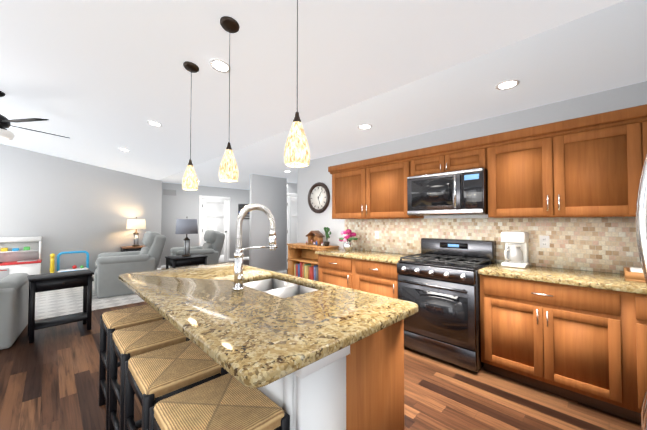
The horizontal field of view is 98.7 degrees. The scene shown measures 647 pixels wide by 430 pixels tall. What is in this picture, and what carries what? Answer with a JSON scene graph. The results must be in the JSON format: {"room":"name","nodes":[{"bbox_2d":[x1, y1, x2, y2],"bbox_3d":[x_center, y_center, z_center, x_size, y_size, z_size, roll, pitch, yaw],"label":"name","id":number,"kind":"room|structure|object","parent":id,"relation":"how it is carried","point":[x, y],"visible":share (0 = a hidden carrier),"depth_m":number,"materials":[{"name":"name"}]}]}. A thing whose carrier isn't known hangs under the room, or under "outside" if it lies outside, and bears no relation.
{"room":"kitchen","nodes":[
{"label":"kitchen","id":0,"kind":"room"},
{"bbox_2d":[0,144,161,273],"bbox_3d":[-6.604,-0.261,5.595,5.860,3.450,0.400,1,-2,-44],"label":"wall","id":1,"kind":"structure","parent":0,"point":[58,205],"depth_m":6.24,"materials":[{"name":"paint"}]},
{"bbox_2d":[161,182,249,265],"bbox_3d":[-3.068,0.333,9.417,4.560,2.440,0.120,1,-2,-44],"label":"wall","id":2,"kind":"structure","parent":0,"point":[182,204],"depth_m":8.41,"materials":[{"name":"paint"}]},
{"bbox_2d":[163,189,175,195],"bbox_3d":[-4.427,-0.650,8.012,0.340,0.160,0.011,1,-2,-44],"label":"air vent","id":3,"kind":"object","parent":2,"relation":"in","point":[168,192],"visible":1,"depth_m":8.00,"materials":[{"name":"grey metal"}]},
{"bbox_2d":[199,195,229,262],"bbox_3d":[-3.442,0.467,8.874,1.000,2.134,0.121,1,-2,-44],"label":"hall door","id":4,"kind":"structure","parent":2,"relation":"in","point":[214,213],"depth_m":8.94,"materials":[{"name":"white wood"}]},
{"bbox_2d":[229,257,248,261],"bbox_3d":[-2.318,1.522,10.032,2.270,0.090,0.012,1,-2,-44],"label":"baseboard","id":5,"kind":"structure","parent":2,"relation":"attached to","point":[230,260],"depth_m":9.60,"materials":[{"name":"white"}]},
{"bbox_2d":[238,204,249,218],"bbox_3d":[-2.704,-0.122,9.678,0.550,0.520,0.030,1,-2,-44],"label":"framed picture","id":6,"kind":"object","parent":2,"relation":"attached to","point":[241,207],"visible":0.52,"depth_m":9.61,"materials":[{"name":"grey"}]},
{"bbox_2d":[249,174,286,271],"bbox_3d":[-1.342,0.273,6.824,0.990,2.440,0.120,1,-2,-44],"label":"wall block","id":7,"kind":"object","parent":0,"point":[269,192],"visible":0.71,"depth_m":6.73,"materials":[{"name":"paint"}]},
{"bbox_2d":[286,182,296,268],"bbox_3d":[-0.535,0.309,8.400,2.370,2.440,0.120,1,-2,-44],"label":"wall","id":8,"kind":"structure","parent":0,"point":[291,187],"depth_m":7.96,"materials":[{"name":"paint"}]},
{"bbox_2d":[287,193,296,268],"bbox_3d":[-0.706,0.448,8.057,0.970,2.134,0.121,1,-2,-44],"label":"door","id":9,"kind":"structure","parent":8,"relation":"in","point":[292,219],"depth_m":7.92,"materials":[{"name":"white"}]},
{"bbox_2d":[0,260,641,429],"bbox_3d":[-0.949,1.436,3.048,10.420,0.060,12.300,1,-2,-44],"label":"floor","id":10,"kind":"structure","parent":0,"point":[49,378],"depth_m":2.13,"materials":[{"name":"brown wood"}]},
{"bbox_2d":[0,273,28,349],"bbox_3d":[-3.875,0.856,2.894,1.009,1.093,1.079,1,-2,-38],"label":"recliner","id":11,"kind":"object","parent":10,"relation":"on","point":[14,293],"visible":0.92,"depth_m":3.00,"materials":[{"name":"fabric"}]},
{"bbox_2d":[0,236,41,278],"bbox_3d":[-6.120,0.952,5.474,0.800,1.020,0.380,1,-2,-44],"label":"toy","id":12,"kind":"object","parent":10,"relation":"on","point":[20,254],"visible":0.79,"depth_m":5.54,"materials":[{"name":"white plastic"}]},
{"bbox_2d":[27,269,93,342],"bbox_3d":[-3.170,1.063,3.357,0.361,0.700,0.560,-1,-2,42],"label":"side table","id":13,"kind":"object","parent":10,"relation":"on","point":[55,281],"visible":1,"depth_m":3.28,"materials":[{"name":"black paint"}]},
{"bbox_2d":[49,251,92,280],"bbox_3d":[-5.473,1.133,6.048,0.697,0.684,0.372,1,-2,-44],"label":"toy","id":14,"kind":"object","parent":10,"relation":"on","point":[52,264],"visible":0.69,"depth_m":5.96,"materials":[{"name":"blue plastic"}]},
{"bbox_2d":[35,281,144,320],"bbox_3d":[-5.205,1.429,4.266,4.050,0.010,2.600,1,-2,-44],"label":"rug","id":15,"kind":"object","parent":10,"relation":"on","point":[57,303],"depth_m":4.60,"materials":[{"name":"white carpet"}]},
{"bbox_2d":[94,231,165,297],"bbox_3d":[-3.754,0.892,5.435,1.099,1.114,1.028,1,-2,-37],"label":"recliner","id":16,"kind":"object","parent":15,"relation":"on","point":[111,267],"visible":0.94,"depth_m":4.99,"materials":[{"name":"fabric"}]},
{"bbox_2d":[99,304,164,429],"bbox_3d":[-1.379,1.048,2.018,0.348,0.670,0.398,1,-2,-44],"label":"stool","id":17,"kind":"object","parent":10,"relation":"on","point":[111,321],"visible":0.56,"depth_m":1.96,"materials":[{"name":"beige wicker"}]},
{"bbox_2d":[120,245,145,251],"bbox_3d":[-4.619,1.133,6.838,0.580,0.720,0.471,1,-2,-44],"label":"side table","id":18,"kind":"object","parent":10,"relation":"on","point":[128,248],"visible":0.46,"depth_m":6.66,"materials":[{"name":"black paint"}]},
{"bbox_2d":[126,217,145,246],"bbox_3d":[-4.619,0.412,6.855,0.400,0.721,0.400,1,-2,-44],"label":"table lamp","id":19,"kind":"object","parent":18,"relation":"on","point":[136,223],"visible":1,"depth_m":6.75,"materials":[{"name":"white fabric"}]},
{"bbox_2d":[108,319,189,429],"bbox_3d":[-1.047,1.040,1.679,0.348,0.670,0.398,1,-2,-44],"label":"stool","id":20,"kind":"object","parent":10,"relation":"on","point":[127,343],"visible":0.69,"depth_m":1.61,"materials":[{"name":"beige wicker"}]},
{"bbox_2d":[124,340,227,429],"bbox_3d":[-0.714,1.032,1.340,0.348,0.670,0.398,1,-2,-44],"label":"stool","id":21,"kind":"object","parent":10,"relation":"on","point":[153,378],"visible":0.69,"depth_m":1.27,"materials":[{"name":"beige wicker"}]},
{"bbox_2d":[165,217,207,268],"bbox_3d":[-2.736,0.748,5.556,0.650,1.432,0.491,1,-2,-44],"label":"side table","id":22,"kind":"object","parent":10,"relation":"on","point":[186,227],"visible":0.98,"depth_m":5.43,"materials":[{"name":"black paint"}]},
{"bbox_2d":[175,217,197,256],"bbox_3d":[-2.736,0.427,5.564,0.410,0.791,0.410,1,-2,-44],"label":"lamp","id":23,"kind":"object","parent":22,"relation":"on","point":[183,226],"depth_m":5.45,"materials":[{"name":"grey metal"}]},
{"bbox_2d":[170,230,224,268],"bbox_3d":[-3.021,0.933,6.686,1.099,1.114,1.028,1,-2,-37],"label":"recliner","id":24,"kind":"object","parent":10,"relation":"on","point":[211,248],"visible":0.56,"depth_m":6.61,"materials":[{"name":"fabric"}]},
{"bbox_2d":[149,373,289,429],"bbox_3d":[-0.381,1.024,1.001,0.348,0.670,0.398,1,-2,-44],"label":"stool","id":25,"kind":"object","parent":10,"relation":"on","point":[228,401],"visible":0.88,"depth_m":0.99,"materials":[{"name":"beige wicker"}]},
{"bbox_2d":[287,227,338,280],"bbox_3d":[-0.202,0.821,4.707,0.320,1.247,0.980,1,-2,-44],"label":"bookcase","id":26,"kind":"object","parent":10,"relation":"on","point":[302,260],"visible":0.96,"depth_m":4.75,"materials":[{"name":"brown wood"}]},
{"bbox_2d":[324,227,330,245],"bbox_3d":[0.058,0.345,4.468,0.140,0.306,0.090,1,-2,-44],"label":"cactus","id":27,"kind":"object","parent":26,"relation":"on","point":[326,243],"depth_m":4.44,"materials":[{"name":"green plant"}]},
{"bbox_2d":[260,322,403,429],"bbox_3d":[-0.511,0.943,1.905,0.736,0.873,1.998,1,-2,-44],"label":"kitchen island","id":28,"kind":"object","parent":10,"relation":"on","point":[361,387],"depth_m":1.17,"materials":[{"name":"brown wood"}]},
{"bbox_2d":[118,262,417,389],"bbox_3d":[-0.575,0.485,1.832,0.980,0.038,2.090,1,-2,-44],"label":"island countertop","id":29,"kind":"structure","parent":28,"relation":"on","point":[269,331],"depth_m":1.27,"materials":[{"name":"beige stone"}]},
{"bbox_2d":[233,203,276,290],"bbox_3d":[-0.416,0.193,1.794,0.324,0.542,0.150,1,-2,-44],"label":"faucet","id":30,"kind":"object","parent":29,"relation":"on","point":[238,269],"visible":1,"depth_m":1.74,"materials":[{"name":"silver metal"}]},
{"bbox_2d":[318,256,350,287],"bbox_3d":[0.357,0.990,3.915,0.603,0.872,0.656,1,-2,-44],"label":"base cabinet","id":31,"kind":"object","parent":10,"relation":"on","point":[335,270],"depth_m":3.70,"materials":[{"name":"brown wood"}]},
{"bbox_2d":[351,260,397,298],"bbox_3d":[0.816,0.979,3.447,0.603,0.872,0.657,1,-2,-44],"label":"base cabinet","id":32,"kind":"object","parent":10,"relation":"on","point":[370,276],"depth_m":3.25,"materials":[{"name":"brown wood"}]},
{"bbox_2d":[315,248,417,263],"bbox_3d":[0.572,0.528,3.689,0.630,0.038,1.331,1,-2,-44],"label":"countertop","id":33,"kind":"structure","parent":32,"relation":"on","point":[355,254],"depth_m":3.56,"materials":[{"name":"beige stone"}]},
{"bbox_2d":[339,229,357,250],"bbox_3d":[0.355,0.360,4.044,0.304,0.311,0.248,1,-2,-44],"label":"vase","id":34,"kind":"object","parent":33,"relation":"on","point":[347,234],"visible":1,"depth_m":3.99,"materials":[{"name":"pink plant"}]},
{"bbox_2d":[397,238,495,372],"bbox_3d":[1.267,0.835,2.888,0.742,1.135,0.757,1,-2,-44],"label":"range","id":35,"kind":"object","parent":10,"relation":"on","point":[439,281],"visible":0.96,"depth_m":2.65,"materials":[{"name":"black metal"}]},
{"bbox_2d":[478,272,626,418],"bbox_3d":[1.900,0.954,2.342,0.603,0.872,0.884,1,-2,-44],"label":"base cabinet","id":36,"kind":"object","parent":10,"relation":"on","point":[578,336],"depth_m":2.08,"materials":[{"name":"brown wood"}]},
{"bbox_2d":[479,264,646,295],"bbox_3d":[2.200,0.490,2.031,0.630,0.038,1.764,1,-2,-44],"label":"countertop","id":37,"kind":"structure","parent":36,"relation":"on","point":[610,282],"depth_m":2.14,"materials":[{"name":"beige stone"}]},
{"bbox_2d":[501,231,528,267],"bbox_3d":[1.800,0.321,2.620,0.232,0.325,0.190,1,-2,-44],"label":"coffee maker","id":38,"kind":"object","parent":37,"relation":"on","point":[516,251],"visible":1,"depth_m":2.57,"materials":[{"name":"white plastic"}]},
{"bbox_2d":[624,267,645,282],"bbox_3d":[2.371,0.430,1.958,0.260,0.075,0.340,1,-2,-44],"label":"basket tray","id":39,"kind":"object","parent":37,"relation":"on","point":[635,274],"visible":1,"depth_m":1.97,"materials":[{"name":"brown wicker"}]},
{"bbox_2d":[623,292,646,423],"bbox_3d":[2.518,0.939,1.713,0.603,0.872,0.880,1,-2,-44],"label":"base cabinet","id":40,"kind":"object","parent":10,"relation":"on","point":[634,307],"depth_m":1.81,"materials":[{"name":"brown wood"}]},
{"bbox_2d":[636,154,646,429],"bbox_3d":[1.569,0.454,0.783,0.910,1.800,0.898,1,-2,-44],"label":"refrigerator","id":41,"kind":"object","parent":10,"relation":"on","point":[641,219],"visible":1,"depth_m":1.07,"materials":[{"name":"silver metal"}]},
{"bbox_2d":[0,0,646,189],"bbox_3d":[-0.964,-1.655,3.049,10.540,1.241,12.220,1,-2,-44],"label":"ceiling","id":42,"kind":"structure","parent":0,"point":[99,83],"depth_m":2.26,"materials":[{"name":"paint"}]},
{"bbox_2d":[0,91,68,141],"bbox_3d":[-3.810,-1.128,3.237,1.284,0.625,1.227,1,-2,-44],"label":"ceiling fan","id":43,"kind":"object","parent":42,"relation":"hanging from","point":[6,135],"visible":1,"depth_m":3.19,"materials":[{"name":"black paint"}]},
{"bbox_2d":[147,120,161,126],"bbox_3d":[-2.203,-1.190,3.630,0.169,0.032,0.170,1,-2,-44],"label":"recessed light","id":44,"kind":"object","parent":42,"relation":"in","point":[154,123],"visible":1,"depth_m":3.63,"materials":[{"name":"white"}]},
{"bbox_2d":[182,61,198,189],"bbox_3d":[-1.105,-0.732,2.314,0.125,1.042,0.124,1,-2,-44],"label":"pendant light","id":45,"kind":"object","parent":42,"relation":"hanging from","point":[189,180],"visible":0.98,"depth_m":2.28,"materials":[{"name":"beige glass"}]},
{"bbox_2d":[209,58,230,72],"bbox_3d":[-0.844,-1.218,2.273,0.169,0.032,0.170,1,-2,-44],"label":"recessed light","id":46,"kind":"object","parent":42,"relation":"in","point":[220,65],"visible":1,"depth_m":2.27,"materials":[{"name":"white"}]},
{"bbox_2d":[219,16,239,181],"bbox_3d":[-0.615,-0.744,1.815,0.125,1.042,0.124,1,-2,-44],"label":"pendant light","id":47,"kind":"object","parent":42,"relation":"hanging from","point":[228,170],"visible":1,"depth_m":1.78,"materials":[{"name":"beige glass"}]},
{"bbox_2d":[284,0,309,166],"bbox_3d":[-0.125,-0.755,1.315,0.125,1.042,0.124,1,-2,-44],"label":"pendant light","id":48,"kind":"object","parent":42,"relation":"hanging from","point":[296,152],"visible":1,"depth_m":1.27,"materials":[{"name":"beige glass"}]},
{"bbox_2d":[358,124,371,128],"bbox_3d":[0.481,-1.027,3.233,0.170,0.006,0.170,1,-2,-44],"label":"recessed light","id":49,"kind":"object","parent":42,"relation":"in","point":[365,126],"visible":1,"depth_m":3.22,"materials":[{"name":"white"}]},
{"bbox_2d":[495,79,519,89],"bbox_3d":[1.482,-1.050,2.241,0.170,0.006,0.170,1,-2,-44],"label":"recessed light","id":50,"kind":"object","parent":42,"relation":"in","point":[507,84],"visible":1,"depth_m":2.23,"materials":[{"name":"white"}]},
{"bbox_2d":[297,81,646,248],"bbox_3d":[1.370,0.195,3.441,0.120,2.440,5.210,1,-2,-44],"label":"wall","id":51,"kind":"structure","parent":0,"point":[312,173],"depth_m":3.28,"materials":[{"name":"paint"}]},
{"bbox_2d":[308,182,329,212],"bbox_3d":[-0.094,-0.298,4.824,0.045,0.540,0.540,1,-2,-44],"label":"wall clock","id":52,"kind":"object","parent":51,"relation":"attached to","point":[318,197],"visible":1,"depth_m":4.81,"materials":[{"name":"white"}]},
{"bbox_2d":[328,161,359,218],"bbox_3d":[0.486,-0.323,4.017,0.348,0.757,0.706,1,-2,-44],"label":"upper cabinet","id":53,"kind":"object","parent":51,"relation":"attached to","point":[345,177],"depth_m":3.94,"materials":[{"name":"brown wood"}]},
{"bbox_2d":[360,152,423,218],"bbox_3d":[0.882,-0.332,3.614,0.348,0.757,0.712,1,-2,-44],"label":"upper cabinet","id":54,"kind":"object","parent":51,"relation":"attached to","point":[383,180],"depth_m":3.48,"materials":[{"name":"brown wood"}]},
{"bbox_2d":[412,148,435,175],"bbox_3d":[1.291,-0.581,3.203,0.348,0.279,0.453,1,-2,-44],"label":"upper cabinet","id":55,"kind":"object","parent":51,"relation":"attached to","point":[424,161],"depth_m":3.12,"materials":[{"name":"brown wood"}]},
{"bbox_2d":[436,136,483,172],"bbox_3d":[1.532,-0.586,2.957,0.348,0.279,0.454,1,-2,-44],"label":"upper cabinet","id":56,"kind":"object","parent":51,"relation":"attached to","point":[469,154],"depth_m":2.84,"materials":[{"name":"brown wood"}]},
{"bbox_2d":[407,168,487,215],"bbox_3d":[1.362,-0.220,3.024,0.484,0.440,0.783,1,-2,-44],"label":"microwave","id":57,"kind":"object","parent":56,"relation":"attached to","point":[463,192],"visible":1,"depth_m":2.83,"materials":[{"name":"black metal"}]},
{"bbox_2d":[345,217,641,273],"bbox_3d":[1.700,0.269,3.006,0.014,0.472,3.890,1,-2,-44],"label":"backsplash","id":58,"kind":"structure","parent":51,"relation":"attached to","point":[604,244],"depth_m":2.64,"materials":[{"name":"tile"}]},
{"bbox_2d":[375,231,378,238],"bbox_3d":[0.757,0.282,3.951,0.009,0.115,0.075,1,-2,-44],"label":"outlet","id":59,"kind":"object","parent":58,"relation":"attached to","point":[376,234],"visible":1,"depth_m":3.95,"materials":[{"name":"white plastic"}]},
{"bbox_2d":[539,235,549,247],"bbox_3d":[2.074,0.251,2.610,0.009,0.115,0.075,1,-2,-44],"label":"outlet","id":60,"kind":"object","parent":58,"relation":"attached to","point":[544,241],"visible":1,"depth_m":2.61,"materials":[{"name":"white plastic"}]},
{"bbox_2d":[484,112,623,217],"bbox_3d":[2.062,-0.360,2.412,0.348,0.757,1.054,1,-2,-44],"label":"upper cabinet","id":61,"kind":"object","parent":51,"relation":"attached to","point":[589,166],"depth_m":2.28,"materials":[{"name":"brown wood"}]},
{"bbox_2d":[624,108,646,216],"bbox_3d":[2.553,-0.371,1.912,0.348,0.757,0.636,1,-2,-44],"label":"upper cabinet","id":62,"kind":"object","parent":51,"relation":"attached to","point":[635,119],"depth_m":2.00,"materials":[{"name":"brown wood"}]}
]}

